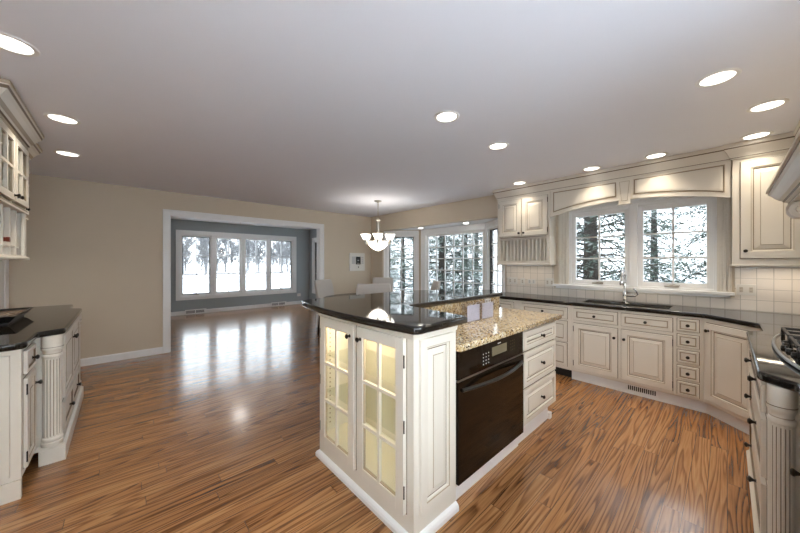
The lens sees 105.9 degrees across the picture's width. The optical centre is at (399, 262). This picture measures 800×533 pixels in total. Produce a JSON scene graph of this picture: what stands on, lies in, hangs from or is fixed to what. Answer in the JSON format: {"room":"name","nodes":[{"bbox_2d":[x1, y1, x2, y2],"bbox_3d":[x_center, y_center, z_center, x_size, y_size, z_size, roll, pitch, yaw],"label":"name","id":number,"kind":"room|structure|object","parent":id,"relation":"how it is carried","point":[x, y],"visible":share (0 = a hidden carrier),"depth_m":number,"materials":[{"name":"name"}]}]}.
{"room":"kitchen","nodes":[
{"label":"kitchen","id":0,"kind":"room"},
{"bbox_2d":[9,174,370,358],"bbox_3d":[-2.673,0.125,5.521,5.560,2.500,0.120,0,0,-43],"label":"wall","id":1,"kind":"structure","parent":0,"point":[96,248],"depth_m":4.22,"materials":[{"name":"beige paint"}]},
{"bbox_2d":[80,347,162,366],"bbox_3d":[-3.846,1.325,3.771,1.462,0.100,0.860,0,0,-43],"label":"baseboard","id":2,"kind":"structure","parent":1,"relation":"attached to","point":[159,350],"depth_m":4.25,"materials":[{"name":"white paint"}]},
{"bbox_2d":[171,301,300,315],"bbox_3d":[-3.933,1.325,7.005,5.720,0.100,3.770,0,0,-43],"label":"baseboard","id":3,"kind":"structure","parent":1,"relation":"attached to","point":[291,302],"depth_m":8.79,"materials":[{"name":"white paint"}]},
{"bbox_2d":[163,209,323,353],"bbox_3d":[-2.652,0.281,5.540,2.691,2.188,0.188,0,0,-43],"label":"trim","id":4,"kind":"structure","parent":1,"relation":"attached to","point":[167,213],"depth_m":4.77,"materials":[{"name":"white paint"}]},
{"bbox_2d":[349,253,364,270],"bbox_3d":[-0.989,-0.015,6.970,0.420,0.410,0.034,0,0,-43],"label":"picture","id":5,"kind":"object","parent":1,"relation":"attached to","point":[356,260],"visible":1,"depth_m":6.95,"materials":[{"name":"white plastic"}]},
{"bbox_2d":[171,219,308,311],"bbox_3d":[-5.214,0.125,8.489,5.850,2.500,0.150,0,0,-43],"label":"wall","id":6,"kind":"structure","parent":0,"point":[302,235],"depth_m":8.95,"materials":[{"name":"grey paint"}]},
{"bbox_2d":[185,308,205,314],"bbox_3d":[-5.478,1.312,8.104,0.480,0.125,0.028,0,0,-43],"label":"air vent","id":7,"kind":"object","parent":6,"relation":"in","point":[193,311],"visible":1,"depth_m":8.09,"materials":[{"name":"white metal"}]},
{"bbox_2d":[176,230,295,300],"bbox_3d":[-4.622,0.068,8.917,3.230,1.845,0.025,0,0,-43],"label":"trim","id":8,"kind":"structure","parent":6,"relation":"attached to","point":[179,297],"depth_m":8.52,"materials":[{"name":"white paint"}]},
{"bbox_2d":[181,234,292,295],"bbox_3d":[-4.675,0.068,8.974,3.200,1.815,0.170,0,0,-43],"label":"window","id":9,"kind":"structure","parent":6,"relation":"in","point":[242,256],"depth_m":8.88,"materials":[{"name":"white paint"}]},
{"bbox_2d":[271,301,285,306],"bbox_3d":[-3.853,1.312,9.602,0.480,0.125,0.028,0,0,-43],"label":"air vent","id":10,"kind":"object","parent":6,"relation":"in","point":[284,302],"visible":1,"depth_m":9.58,"materials":[{"name":"grey metal"}]},
{"bbox_2d":[309,229,316,298],"bbox_3d":[-1.827,0.125,9.050,0.150,2.500,3.920,0,0,-43],"label":"wall","id":11,"kind":"structure","parent":0,"point":[313,232],"depth_m":10.25,"materials":[{"name":"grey paint"}]},
{"bbox_2d":[312,237,316,293],"bbox_3d":[-2.481,0.100,9.630,0.025,1.850,1.380,0,0,-43],"label":"trim","id":12,"kind":"structure","parent":11,"relation":"attached to","point":[313,239],"depth_m":10.07,"materials":[{"name":"white paint"}]},
{"bbox_2d":[314,240,316,290],"bbox_3d":[-2.421,0.100,9.686,0.162,1.790,1.320,0,0,-43],"label":"window","id":13,"kind":"structure","parent":11,"relation":"in","point":[315,241],"depth_m":10.08,"materials":[{"name":"white paint"}]},
{"bbox_2d":[0,304,753,532],"bbox_3d":[-1.582,1.435,4.663,6.400,0.120,10.800,0,0,-43],"label":"floor","id":14,"kind":"structure","parent":0,"point":[219,431],"depth_m":2.11,"materials":[{"name":"brown wood"}]},
{"bbox_2d":[0,342,42,505],"bbox_3d":[-2.510,0.938,1.708,0.608,0.874,0.346,0,0,-43],"label":"base cabinet","id":15,"kind":"object","parent":14,"relation":"on","point":[18,381],"visible":0.97,"depth_m":1.75,"materials":[{"name":"beige paint"}]},
{"bbox_2d":[33,314,83,466],"bbox_3d":[-3.047,0.938,2.372,0.718,0.874,1.398,0,0,-43],"label":"base cabinet","id":16,"kind":"object","parent":14,"relation":"on","point":[59,398],"visible":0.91,"depth_m":2.08,"materials":[{"name":"beige paint"}]},
{"bbox_2d":[0,304,81,351],"bbox_3d":[-3.070,0.481,2.382,0.702,0.040,2.175,0,0,-43],"label":"countertop","id":17,"kind":"structure","parent":16,"relation":"on","point":[41,321],"depth_m":2.21,"materials":[{"name":"black stone"}]},
{"bbox_2d":[0,307,33,324],"bbox_3d":[-3.201,0.428,2.326,0.408,0.066,0.618,0,0,-43],"label":"serving tray","id":18,"kind":"object","parent":17,"relation":"on","point":[7,316],"visible":1,"depth_m":2.42,"materials":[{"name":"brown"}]},
{"bbox_2d":[314,279,333,334],"bbox_3d":[-1.288,0.855,5.850,0.572,1.040,0.500,0,0,27],"label":"dining chair","id":19,"kind":"object","parent":14,"relation":"on","point":[323,288],"visible":0.45,"depth_m":5.87,"materials":[{"name":"fabric"}]},
{"bbox_2d":[323,293,355,297],"bbox_3d":[-0.510,0.996,5.448,1.760,0.746,1.760,0,0,-43],"label":"dining table","id":20,"kind":"object","parent":14,"relation":"on","point":[347,294],"visible":0.07,"depth_m":5.73,"materials":[{"name":"brown wood"}]},
{"bbox_2d":[356,284,390,294],"bbox_3d":[-0.384,0.829,4.333,0.500,1.092,0.572,0,0,-6],"label":"dining chair","id":21,"kind":"object","parent":14,"relation":"on","point":[361,288],"visible":0.16,"depth_m":4.05,"materials":[{"name":"fabric"}]},
{"bbox_2d":[372,277,392,291],"bbox_3d":[-0.406,0.855,6.548,0.500,1.040,0.572,0,0,5],"label":"dining chair","id":22,"kind":"object","parent":14,"relation":"on","point":[376,280],"visible":0.26,"depth_m":6.77,"materials":[{"name":"fabric"}]},
{"bbox_2d":[316,312,458,532],"bbox_3d":[-0.149,0.860,1.904,0.387,1.030,0.984,0,0,-43],"label":"display cabinet","id":23,"kind":"object","parent":14,"relation":"on","point":[388,397],"visible":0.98,"depth_m":1.63,"materials":[{"name":"beige paint"}]},
{"bbox_2d":[430,280,439,289],"bbox_3d":[0.413,0.855,5.547,0.572,1.040,0.500,0,0,-6],"label":"dining chair","id":24,"kind":"object","parent":14,"relation":"on","point":[435,285],"visible":0.18,"depth_m":5.47,"materials":[{"name":"fabric"}]},
{"bbox_2d":[456,437,517,499],"bbox_3d":[0.416,0.938,2.180,0.812,0.874,0.559,0,0,-43],"label":"housing","id":25,"kind":"object","parent":14,"relation":"on","point":[461,489],"visible":0.09,"depth_m":1.95,"materials":[{"name":"beige paint"}]},
{"bbox_2d":[456,332,523,485],"bbox_3d":[0.531,0.879,2.055,0.794,0.751,0.381,0,0,-43],"label":"wall oven","id":26,"kind":"object","parent":25,"relation":"in","point":[489,376],"visible":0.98,"depth_m":1.89,"materials":[{"name":"black glass"}]},
{"bbox_2d":[499,299,516,308],"bbox_3d":[1.573,0.938,4.363,0.566,0.874,0.480,0,0,-43],"label":"base cabinet","id":27,"kind":"object","parent":14,"relation":"on","point":[504,303],"visible":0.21,"depth_m":4.11,"materials":[{"name":"beige paint"}]},
{"bbox_2d":[518,321,555,443],"bbox_3d":[0.970,0.938,2.662,0.655,0.874,0.603,0,0,-43],"label":"base cabinet","id":28,"kind":"object","parent":14,"relation":"on","point":[539,343],"visible":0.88,"depth_m":2.44,"materials":[{"name":"beige paint"}]},
{"bbox_2d":[425,297,561,351],"bbox_3d":[0.686,0.423,2.402,1.503,0.155,0.600,0,0,-43],"label":"countertop","id":29,"kind":"structure","parent":28,"relation":"on","point":[504,322],"depth_m":2.33,"materials":[{"name":"beige stone"}]},
{"bbox_2d":[425,297,498,314],"bbox_3d":[0.515,0.403,2.634,1.330,0.114,0.028,0,0,-43],"label":"backsplash","id":30,"kind":"structure","parent":29,"relation":"on","point":[456,308],"depth_m":2.63,"materials":[{"name":"beige stone"}]},
{"bbox_2d":[467,304,479,321],"bbox_3d":[0.563,0.391,2.384,0.180,0.140,0.060,0,0,-43],"label":"wall outlet","id":31,"kind":"object","parent":29,"relation":"on","point":[473,311],"visible":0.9,"depth_m":2.37,"materials":[{"name":"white plastic"}]},
{"bbox_2d":[482,302,492,318],"bbox_3d":[0.714,0.391,2.522,0.180,0.140,0.060,0,0,-43],"label":"wall outlet","id":32,"kind":"object","parent":29,"relation":"on","point":[487,308],"visible":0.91,"depth_m":2.50,"materials":[{"name":"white plastic"}]},
{"bbox_2d":[517,300,571,377],"bbox_3d":[1.956,0.938,3.948,0.566,0.874,0.650,0,0,-43],"label":"base cabinet","id":33,"kind":"object","parent":14,"relation":"on","point":[563,325],"visible":0.38,"depth_m":3.62,"materials":[{"name":"beige paint"}]},
{"bbox_2d":[571,303,674,404],"bbox_3d":[2.485,0.938,3.375,0.566,0.874,0.910,0,0,-43],"label":"base cabinet","id":34,"kind":"object","parent":14,"relation":"on","point":[612,349],"visible":1,"depth_m":3.16,"materials":[{"name":"beige paint"}]},
{"bbox_2d":[627,384,657,396],"bbox_3d":[2.478,1.308,3.096,0.010,0.065,0.250,0,0,-43],"label":"vent grille","id":35,"kind":"object","parent":34,"relation":"attached to","point":[638,389],"visible":1,"depth_m":3.09,"materials":[{"name":"white metal"}]},
{"bbox_2d":[675,315,703,412],"bbox_3d":[2.859,0.938,2.969,0.566,0.874,0.194,0,0,-43],"label":"base cabinet","id":36,"kind":"object","parent":14,"relation":"on","point":[689,331],"visible":0.97,"depth_m":2.80,"materials":[{"name":"beige paint"}]},
{"bbox_2d":[704,318,759,433],"bbox_3d":[3.106,0.938,2.489,0.854,0.874,0.846,0,0,-43],"label":"base cabinet","id":37,"kind":"object","parent":14,"relation":"on","point":[726,346],"visible":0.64,"depth_m":2.52,"materials":[{"name":"beige paint"}]},
{"bbox_2d":[499,292,799,395],"bbox_3d":[0.942,0.481,2.018,4.682,0.040,3.112,0,0,-43],"label":"countertop","id":38,"kind":"structure","parent":37,"relation":"on","point":[769,367],"depth_m":2.49,"materials":[{"name":"black stone"}]},
{"bbox_2d":[619,269,638,301],"bbox_3d":[2.625,0.269,3.459,0.209,0.384,0.162,0,0,-43],"label":"faucet","id":39,"kind":"object","parent":38,"relation":"on","point":[623,272],"visible":1,"depth_m":3.51,"materials":[{"name":"silver metal"}]},
{"bbox_2d":[772,327,799,369],"bbox_3d":[2.151,0.430,1.430,0.984,0.061,0.484,0,0,-43],"label":"cooktop","id":40,"kind":"object","parent":38,"relation":"in","point":[786,345],"visible":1,"depth_m":1.58,"materials":[{"name":"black metal"}]},
{"bbox_2d":[744,349,799,532],"bbox_3d":[2.117,0.938,1.425,1.215,0.874,0.643,0,0,-43],"label":"base cabinet","id":41,"kind":"object","parent":14,"relation":"on","point":[773,421],"visible":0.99,"depth_m":1.23,"materials":[{"name":"beige paint"}]},
{"bbox_2d":[790,468,799,476],"bbox_3d":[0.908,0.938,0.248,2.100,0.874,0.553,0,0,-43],"label":"cabinet knob","id":42,"kind":"object","parent":41,"relation":"attached to","point":[793,472],"visible":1,"depth_m":1.11,"materials":[{"name":"black metal"}]},
{"bbox_2d":[0,0,799,229],"bbox_3d":[-1.710,-1.167,4.545,6.050,0.155,10.800,0,0,-43],"label":"ceiling","id":43,"kind":"structure","parent":0,"point":[319,105],"depth_m":1.90,"materials":[{"name":"paint"}]},
{"bbox_2d":[0,31,39,56],"bbox_3d":[-1.937,-1.087,1.502,0.192,0.006,0.192,0,0,-43],"label":"recessed light","id":44,"kind":"object","parent":43,"relation":"in","point":[10,43],"visible":1,"depth_m":1.52,"materials":[{"name":"white paint"}]},
{"bbox_2d":[43,113,80,124],"bbox_3d":[-2.555,-1.087,2.289,0.192,0.006,0.192,0,0,-43],"label":"recessed light","id":45,"kind":"object","parent":43,"relation":"in","point":[56,117],"visible":1,"depth_m":2.28,"materials":[{"name":"white"}]},
{"bbox_2d":[53,150,80,156],"bbox_3d":[-3.322,-1.087,3.018,0.192,0.006,0.192,0,0,-43],"label":"recessed light","id":46,"kind":"object","parent":43,"relation":"in","point":[61,152],"visible":1,"depth_m":3.00,"materials":[{"name":"white"}]},
{"bbox_2d":[361,200,394,251],"bbox_3d":[-0.387,-0.635,5.330,0.659,0.910,0.636,0,0,-43],"label":"chandelier","id":47,"kind":"object","parent":43,"relation":"hanging from","point":[378,245],"visible":1,"depth_m":5.20,"materials":[{"name":"white glass"}]},
{"bbox_2d":[434,110,459,122],"bbox_3d":[0.349,-1.087,2.256,0.192,0.006,0.192,0,0,-43],"label":"recessed light","id":48,"kind":"object","parent":43,"relation":"in","point":[447,116],"visible":1,"depth_m":2.24,"materials":[{"name":"white"}]},
{"bbox_2d":[488,142,508,149],"bbox_3d":[0.916,-1.087,2.820,0.192,0.006,0.192,0,0,-43],"label":"recessed light","id":49,"kind":"object","parent":43,"relation":"in","point":[497,145],"visible":1,"depth_m":2.80,"materials":[{"name":"white"}]},
{"bbox_2d":[582,166,600,170],"bbox_3d":[2.217,-1.087,3.496,0.192,0.006,0.192,0,0,-43],"label":"recessed light","id":50,"kind":"object","parent":43,"relation":"in","point":[591,168],"visible":1,"depth_m":3.48,"materials":[{"name":"white"}]},
{"bbox_2d":[644,152,667,158],"bbox_3d":[2.605,-1.087,3.075,0.192,0.006,0.192,0,0,-43],"label":"recessed light","id":51,"kind":"object","parent":43,"relation":"in","point":[660,154],"visible":1,"depth_m":3.06,"materials":[{"name":"white"}]},
{"bbox_2d":[695,67,741,87],"bbox_3d":[1.874,-1.087,1.782,0.192,0.006,0.192,0,0,-43],"label":"recessed light","id":52,"kind":"object","parent":43,"relation":"in","point":[722,76],"visible":1,"depth_m":1.77,"materials":[{"name":"white"}]},
{"bbox_2d":[740,131,773,139],"bbox_3d":[3.054,-1.087,2.589,0.192,0.006,0.192,0,0,-43],"label":"recessed light","id":53,"kind":"object","parent":43,"relation":"in","point":[761,134],"visible":1,"depth_m":2.58,"materials":[{"name":"white"}]},
{"bbox_2d":[746,98,789,112],"bbox_3d":[2.550,-1.087,2.098,0.192,0.006,0.192,0,0,-43],"label":"recessed light","id":54,"kind":"object","parent":43,"relation":"in","point":[771,104],"visible":1,"depth_m":2.09,"materials":[{"name":"white"}]},
{"bbox_2d":[382,230,418,276],"bbox_3d":[0.018,0.320,6.937,0.856,2.110,0.120,0,0,10],"label":"wall","id":55,"kind":"structure","parent":0,"point":[394,230],"depth_m":6.95,"materials":[{"name":"beige paint"}]},
{"bbox_2d":[384,231,418,290],"bbox_3d":[0.034,0.160,6.918,0.807,1.762,0.152,0,0,10],"label":"window","id":56,"kind":"structure","parent":55,"relation":"in","point":[398,234],"depth_m":6.87,"materials":[{"name":"white paint"}]},
{"bbox_2d":[419,230,420,289],"bbox_3d":[1.050,0.320,6.221,0.120,2.110,1.700,0,0,-43],"label":"wall","id":57,"kind":"structure","parent":0,"point":[419,230],"depth_m":6.78,"materials":[{"name":"beige paint"}]},
{"bbox_2d":[421,223,484,289],"bbox_3d":[1.095,0.165,6.147,0.152,1.792,1.702,0,0,-43],"label":"window","id":58,"kind":"structure","parent":57,"relation":"in","point":[426,234],"depth_m":6.26,"materials":[{"name":"white paint"}]},
{"bbox_2d":[391,218,497,230],"bbox_3d":[0.921,-0.805,6.102,0.570,0.140,3.060,0,0,-43],"label":"ceiling","id":59,"kind":"structure","parent":0,"point":[483,220],"depth_m":5.90,"materials":[{"name":"white paint"}]},
{"bbox_2d":[489,219,505,291],"bbox_3d":[1.681,0.320,5.135,0.120,2.110,0.856,0,0,-5],"label":"wall","id":60,"kind":"structure","parent":0,"point":[495,219],"depth_m":4.74,"materials":[{"name":"beige paint"}]},
{"bbox_2d":[484,219,504,291],"bbox_3d":[1.663,0.160,5.153,0.152,1.762,0.807,0,0,-5],"label":"window","id":61,"kind":"structure","parent":60,"relation":"in","point":[489,227],"depth_m":5.42,"materials":[{"name":"white paint"}]},
{"bbox_2d":[371,161,799,314],"bbox_3d":[1.615,0.142,4.858,0.158,2.465,6.670,0,0,-43],"label":"wall","id":62,"kind":"structure","parent":0,"point":[777,289],"depth_m":3.96,"materials":[{"name":"beige tile"}]},
{"bbox_2d":[508,277,516,283],"bbox_3d":[1.722,0.275,4.618,0.008,0.100,0.150,0,0,-43],"label":"wall outlet","id":63,"kind":"object","parent":62,"relation":"attached to","point":[511,280],"visible":1,"depth_m":4.62,"materials":[{"name":"white plastic"}]},
{"bbox_2d":[496,191,556,265],"bbox_3d":[1.796,-0.490,4.345,0.270,1.070,0.784,0,0,-43],"label":"upper cabinet","id":64,"kind":"object","parent":62,"relation":"attached to","point":[526,228],"visible":1,"depth_m":4.28,"materials":[{"name":"beige paint"}]},
{"bbox_2d":[550,161,730,216],"bbox_3d":[2.539,-0.815,3.408,0.050,0.420,1.615,0,0,-43],"label":"valance","id":65,"kind":"object","parent":64,"relation":"attached to","point":[711,180],"visible":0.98,"depth_m":3.24,"materials":[{"name":"beige paint"}]},
{"bbox_2d":[545,278,553,286],"bbox_3d":[2.091,0.275,4.219,0.008,0.115,0.115,0,0,-43],"label":"wall outlet","id":66,"kind":"object","parent":62,"relation":"attached to","point":[548,281],"visible":1,"depth_m":4.22,"materials":[{"name":"white plastic"}]},
{"bbox_2d":[559,212,568,283],"bbox_3d":[2.211,-0.268,4.085,0.030,1.115,0.125,0,0,-43],"label":"trim","id":67,"kind":"structure","parent":62,"relation":"attached to","point":[564,217],"depth_m":4.07,"materials":[{"name":"beige paint"}]},
{"bbox_2d":[572,196,691,210],"bbox_3d":[2.722,-0.728,3.539,0.020,0.075,1.370,0,0,-43],"label":"trim","id":68,"kind":"structure","parent":62,"relation":"attached to","point":[641,200],"depth_m":3.50,"materials":[{"name":"white paint"}]},
{"bbox_2d":[569,197,716,290],"bbox_3d":[2.777,-0.200,3.590,0.170,0.980,1.370,0,0,-43],"label":"window","id":69,"kind":"structure","parent":62,"relation":"in","point":[634,258],"depth_m":3.52,"materials":[{"name":"white paint"}]},
{"bbox_2d":[553,284,734,297],"bbox_3d":[2.685,0.318,3.553,0.055,0.055,1.680,0,0,-43],"label":"trim","id":70,"kind":"structure","parent":62,"relation":"attached to","point":[569,286],"depth_m":3.37,"materials":[{"name":"white paint"}]},
{"bbox_2d":[492,120,799,199],"bbox_3d":[2.125,-1.020,3.308,0.961,0.139,2.938,0,0,-38],"label":"trim","id":71,"kind":"structure","parent":62,"relation":"attached to","point":[780,142],"depth_m":3.12,"materials":[{"name":"beige paint"}]},
{"bbox_2d":[717,179,731,291],"bbox_3d":[3.216,-0.268,2.995,0.030,1.115,0.100,0,0,-43],"label":"trim","id":72,"kind":"structure","parent":62,"relation":"attached to","point":[724,205],"depth_m":2.99,"materials":[{"name":"beige paint"}]},
{"bbox_2d":[736,284,755,295],"bbox_3d":[3.315,0.260,2.893,0.008,0.105,0.125,0,0,-43],"label":"wall outlet","id":73,"kind":"object","parent":62,"relation":"attached to","point":[741,289],"visible":1,"depth_m":2.89,"materials":[{"name":"white plastic"}]},
{"bbox_2d":[730,151,799,267],"bbox_3d":[3.373,-0.490,2.622,0.290,1.070,0.684,0,0,-43],"label":"upper cabinet","id":74,"kind":"object","parent":62,"relation":"attached to","point":[764,235],"visible":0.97,"depth_m":2.67,"materials":[{"name":"beige paint"}]},
{"bbox_2d":[746,266,799,267],"bbox_3d":[3.358,0.039,2.595,0.035,0.012,0.500,0,0,-43],"label":"lamp","id":75,"kind":"object","parent":74,"relation":"attached to","point":[746,266],"depth_m":2.68,"materials":[{"name":"white paint"}]},
{"bbox_3d":[-3.834,0.125,2.585,0.130,2.500,10.800,0,0,-43],"label":"wall","id":76,"kind":"structure","parent":0,"visible":0},
{"bbox_2d":[0,260,8,308],"bbox_3d":[-4.371,0.250,3.280,0.025,2.050,0.750,0,0,-43],"label":"trim","id":77,"kind":"structure","parent":76,"relation":"attached to","point":[4,264],"depth_m":3.46,"materials":[{"name":"white paint"}]},
{"bbox_2d":[0,118,29,259],"bbox_3d":[-2.899,-0.505,2.020,0.475,0.960,0.936,0,0,-43],"label":"upper cabinet","id":78,"kind":"object","parent":76,"relation":"attached to","point":[14,157],"visible":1,"depth_m":2.19,"materials":[{"name":"beige paint"}]},
{"bbox_2d":[1,165,18,181],"bbox_3d":[-2.924,-0.662,1.997,0.379,0.015,0.860,0,0,-43],"label":"shelf","id":79,"kind":"object","parent":78,"relation":"attached to","point":[1,165],"depth_m":2.26,"materials":[{"name":"beige paint"}]},
{"bbox_2d":[0,244,19,247],"bbox_3d":[-2.922,-0.121,1.998,0.386,0.013,0.860,0,0,-43],"label":"shelf","id":80,"kind":"object","parent":78,"relation":"attached to","point":[1,245],"depth_m":2.21,"materials":[{"name":"beige paint"}]},
{"bbox_2d":[0,78,43,160],"bbox_3d":[-3.056,-1.007,2.215,0.513,0.164,1.596,0,0,-43],"label":"trim","id":81,"kind":"structure","parent":78,"relation":"attached to","point":[14,113],"depth_m":2.11,"materials":[{"name":"beige paint"}]},
{"bbox_3d":[1.844,0.143,0.627,5.560,2.465,0.140,0,0,-43],"label":"wall","id":82,"kind":"structure","parent":0,"visible":0},
{"bbox_2d":[766,130,799,218],"bbox_3d":[2.054,-0.615,1.298,1.456,0.980,0.533,0,0,-43],"label":"range hood","id":83,"kind":"object","parent":82,"relation":"attached to","point":[784,187],"visible":1,"depth_m":1.56,"materials":[{"name":"beige paint"}]},
{"label":"outside","id":84,"kind":"structure","parent":0,"visible":0},
{"bbox_2d":[183,268,706,293],"bbox_3d":[-18.082,1.775,34.341,80.000,0.100,115.000,0,0,-43],"label":"snow ground","id":85,"kind":"structure","parent":84,"point":[189,285],"depth_m":29.06,"materials":[{"name":"white snow"}]},
{"bbox_2d":[183,237,195,271],"bbox_3d":[-41.892,-2.108,59.383,3.521,7.789,4.293,0,0,-26],"label":"bare tree","id":86,"kind":"object","parent":85,"relation":"on","point":[186,238],"visible":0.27,"depth_m":59.46,"materials":[{"name":"grey plant"}]},
{"bbox_2d":[183,237,197,273],"bbox_3d":[-35.475,-2.103,49.180,3.517,7.781,4.288,0,0,7],"label":"bare tree","id":87,"kind":"object","parent":85,"relation":"on","point":[186,247],"visible":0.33,"depth_m":49.08,"materials":[{"name":"grey plant"}]},
{"bbox_2d":[191,238,208,271],"bbox_3d":[-35.994,-2.778,56.017,4.318,9.129,3.811,0,0,43],"label":"bare tree","id":88,"kind":"object","parent":85,"relation":"on","point":[208,238],"visible":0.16,"depth_m":55.93,"materials":[{"name":"grey plant"}]},
{"bbox_2d":[194,238,222,272],"bbox_3d":[-29.833,-2.305,46.054,3.870,8.181,3.415,0,0,-9],"label":"bare tree","id":89,"kind":"object","parent":85,"relation":"on","point":[206,240],"visible":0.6,"depth_m":46.01,"materials":[{"name":"grey plant"}]},
{"bbox_2d":[217,238,227,270],"bbox_3d":[-37.709,-2.812,62.951,4.350,9.197,3.840,0,0,-14],"label":"bare tree","id":90,"kind":"object","parent":85,"relation":"on","point":[218,242],"visible":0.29,"depth_m":62.79,"materials":[{"name":"grey plant"}]},
{"bbox_2d":[217,239,234,272],"bbox_3d":[-30.959,-2.809,52.965,4.347,9.190,3.837,0,0,-37],"label":"bare tree","id":91,"kind":"object","parent":85,"relation":"on","point":[224,241],"visible":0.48,"depth_m":53.05,"materials":[{"name":"grey plant"}]},
{"bbox_2d":[225,240,236,269],"bbox_3d":[-39.284,-3.365,70.478,4.721,10.304,5.289,0,0,-20],"label":"bare tree","id":92,"kind":"object","parent":85,"relation":"on","point":[232,250],"visible":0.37,"depth_m":69.86,"materials":[{"name":"grey plant"}]},
{"bbox_2d":[183,271,289,282],"bbox_3d":[-13.821,1.350,29.428,17.680,0.950,0.080,0,0,-43],"label":"rail fence","id":93,"kind":"object","parent":85,"relation":"on","point":[280,275],"visible":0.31,"depth_m":27.92,"materials":[{"name":"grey wood"}]},
{"bbox_2d":[230,239,254,271],"bbox_3d":[-31.586,-3.762,60.644,5.083,11.102,5.670,0,0,32],"label":"bare tree","id":94,"kind":"object","parent":85,"relation":"on","point":[235,243],"visible":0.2,"depth_m":59.55,"materials":[{"name":"grey plant"}]},
{"bbox_2d":[235,240,254,270],"bbox_3d":[-34.093,-3.426,66.658,5.325,10.427,4.774,0,0,-26],"label":"bare tree","id":95,"kind":"object","parent":85,"relation":"on","point":[253,254],"visible":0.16,"depth_m":67.02,"materials":[{"name":"grey plant"}]},
{"bbox_2d":[232,239,258,271],"bbox_3d":[-24.738,-3.839,50.372,5.748,11.256,5.153,0,0,-24],"label":"bare tree","id":96,"kind":"object","parent":85,"relation":"on","point":[248,242],"visible":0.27,"depth_m":49.75,"materials":[{"name":"grey plant"}]},
{"bbox_2d":[250,240,271,271],"bbox_3d":[-27.221,-3.376,57.185,5.259,10.327,4.569,0,0,-10],"label":"bare tree","id":97,"kind":"object","parent":85,"relation":"on","point":[258,252],"visible":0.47,"depth_m":57.20,"materials":[{"name":"grey plant"}]},
{"bbox_2d":[271,241,278,269],"bbox_3d":[-29.524,-1.946,70.772,3.374,7.464,4.114,0,0,-21],"label":"bare tree","id":98,"kind":"object","parent":85,"relation":"on","point":[273,263],"visible":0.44,"depth_m":70.69,"materials":[{"name":"grey plant"}]},
{"bbox_2d":[271,241,289,271],"bbox_3d":[-20.968,-1.969,54.051,4.140,7.511,3.395,0,0,28],"label":"bare tree","id":99,"kind":"object","parent":85,"relation":"on","point":[281,246],"visible":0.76,"depth_m":53.68,"materials":[{"name":"grey plant"}]},
{"bbox_2d":[277,242,289,270],"bbox_3d":[-22.558,-1.670,60.784,3.809,6.912,3.124,0,0,5],"label":"bare tree","id":100,"kind":"object","parent":85,"relation":"on","point":[284,243],"visible":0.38,"depth_m":60.52,"materials":[{"name":"grey plant"}]},
{"bbox_2d":[390,238,405,284],"bbox_3d":[-1.039,-1.638,24.285,3.680,8.179,3.381,0,0,35],"label":"evergreen tree","id":101,"kind":"object","parent":85,"relation":"on","point":[395,238],"visible":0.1,"depth_m":24.33,"materials":[{"name":"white plant"}]},
{"bbox_2d":[390,238,430,290],"bbox_3d":[0.159,-1.582,16.831,3.436,7.374,3.365,0,0,39],"label":"evergreen tree","id":102,"kind":"object","parent":85,"relation":"on","point":[396,241],"visible":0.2,"depth_m":16.80,"materials":[{"name":"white plant"}]},
{"bbox_2d":[406,239,438,282],"bbox_3d":[1.925,-1.582,21.338,3.365,7.374,3.436,0,0,42],"label":"evergreen tree","id":103,"kind":"object","parent":85,"relation":"on","point":[431,239],"visible":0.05,"depth_m":21.15,"materials":[{"name":"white plant"}]},
{"bbox_2d":[396,234,482,290],"bbox_3d":[1.411,-1.582,9.694,3.365,7.374,3.436,0,0,-7],"label":"evergreen tree","id":104,"kind":"object","parent":85,"relation":"on","point":[440,274],"visible":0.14,"depth_m":9.48,"materials":[{"name":"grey plant"}]},
{"bbox_2d":[430,233,501,289],"bbox_3d":[3.144,-1.816,13.875,3.770,8.925,3.487,0,0,4],"label":"evergreen tree","id":105,"kind":"object","parent":85,"relation":"on","point":[466,238],"visible":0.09,"depth_m":13.73,"materials":[{"name":"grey plant"}]},
{"bbox_2d":[452,233,501,289],"bbox_3d":[4.654,-1.816,18.463,3.487,8.925,3.770,0,0,8],"label":"evergreen tree","id":106,"kind":"object","parent":85,"relation":"on","point":[476,234],"visible":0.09,"depth_m":18.17,"materials":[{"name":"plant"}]},
{"bbox_2d":[577,219,615,278],"bbox_3d":[5.874,-1.638,10.890,3.381,8.179,3.680,0,0,-12],"label":"evergreen tree","id":107,"kind":"object","parent":85,"relation":"on","point":[578,230],"visible":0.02,"depth_m":10.22,"materials":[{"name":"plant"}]},
{"bbox_2d":[577,210,696,282],"bbox_3d":[4.037,-1.816,6.692,3.487,8.925,3.770,0,0,-42],"label":"evergreen tree","id":108,"kind":"object","parent":85,"relation":"on","point":[590,266],"visible":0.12,"depth_m":6.17,"materials":[{"name":"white plant"}]},
{"bbox_2d":[614,208,705,281],"bbox_3d":[10.176,-1.582,12.105,3.365,7.374,3.436,0,0,-1],"label":"evergreen tree","id":109,"kind":"object","parent":85,"relation":"on","point":[655,249],"visible":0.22,"depth_m":11.86,"materials":[{"name":"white plant"}]},
{"bbox_2d":[648,205,706,283],"bbox_3d":[8.509,-1.582,7.868,3.436,7.374,3.365,0,0,-4],"label":"evergreen tree","id":110,"kind":"object","parent":85,"relation":"on","point":[694,272],"visible":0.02,"depth_m":8.21,"materials":[{"name":"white plant"}]},
{"bbox_3d":[0.342,0.861,2.757,1.486,1.029,0.384,0,0,-43],"label":"wall","id":111,"kind":"structure","parent":0,"visible":0},
{"bbox_2d":[301,290,502,334],"bbox_3d":[0.337,0.324,2.604,2.092,0.042,1.400,0,0,-43],"label":"raised bar","id":112,"kind":"object","parent":111,"relation":"on","point":[398,311],"visible":1,"depth_m":2.04,"materials":[{"name":"black stone"}]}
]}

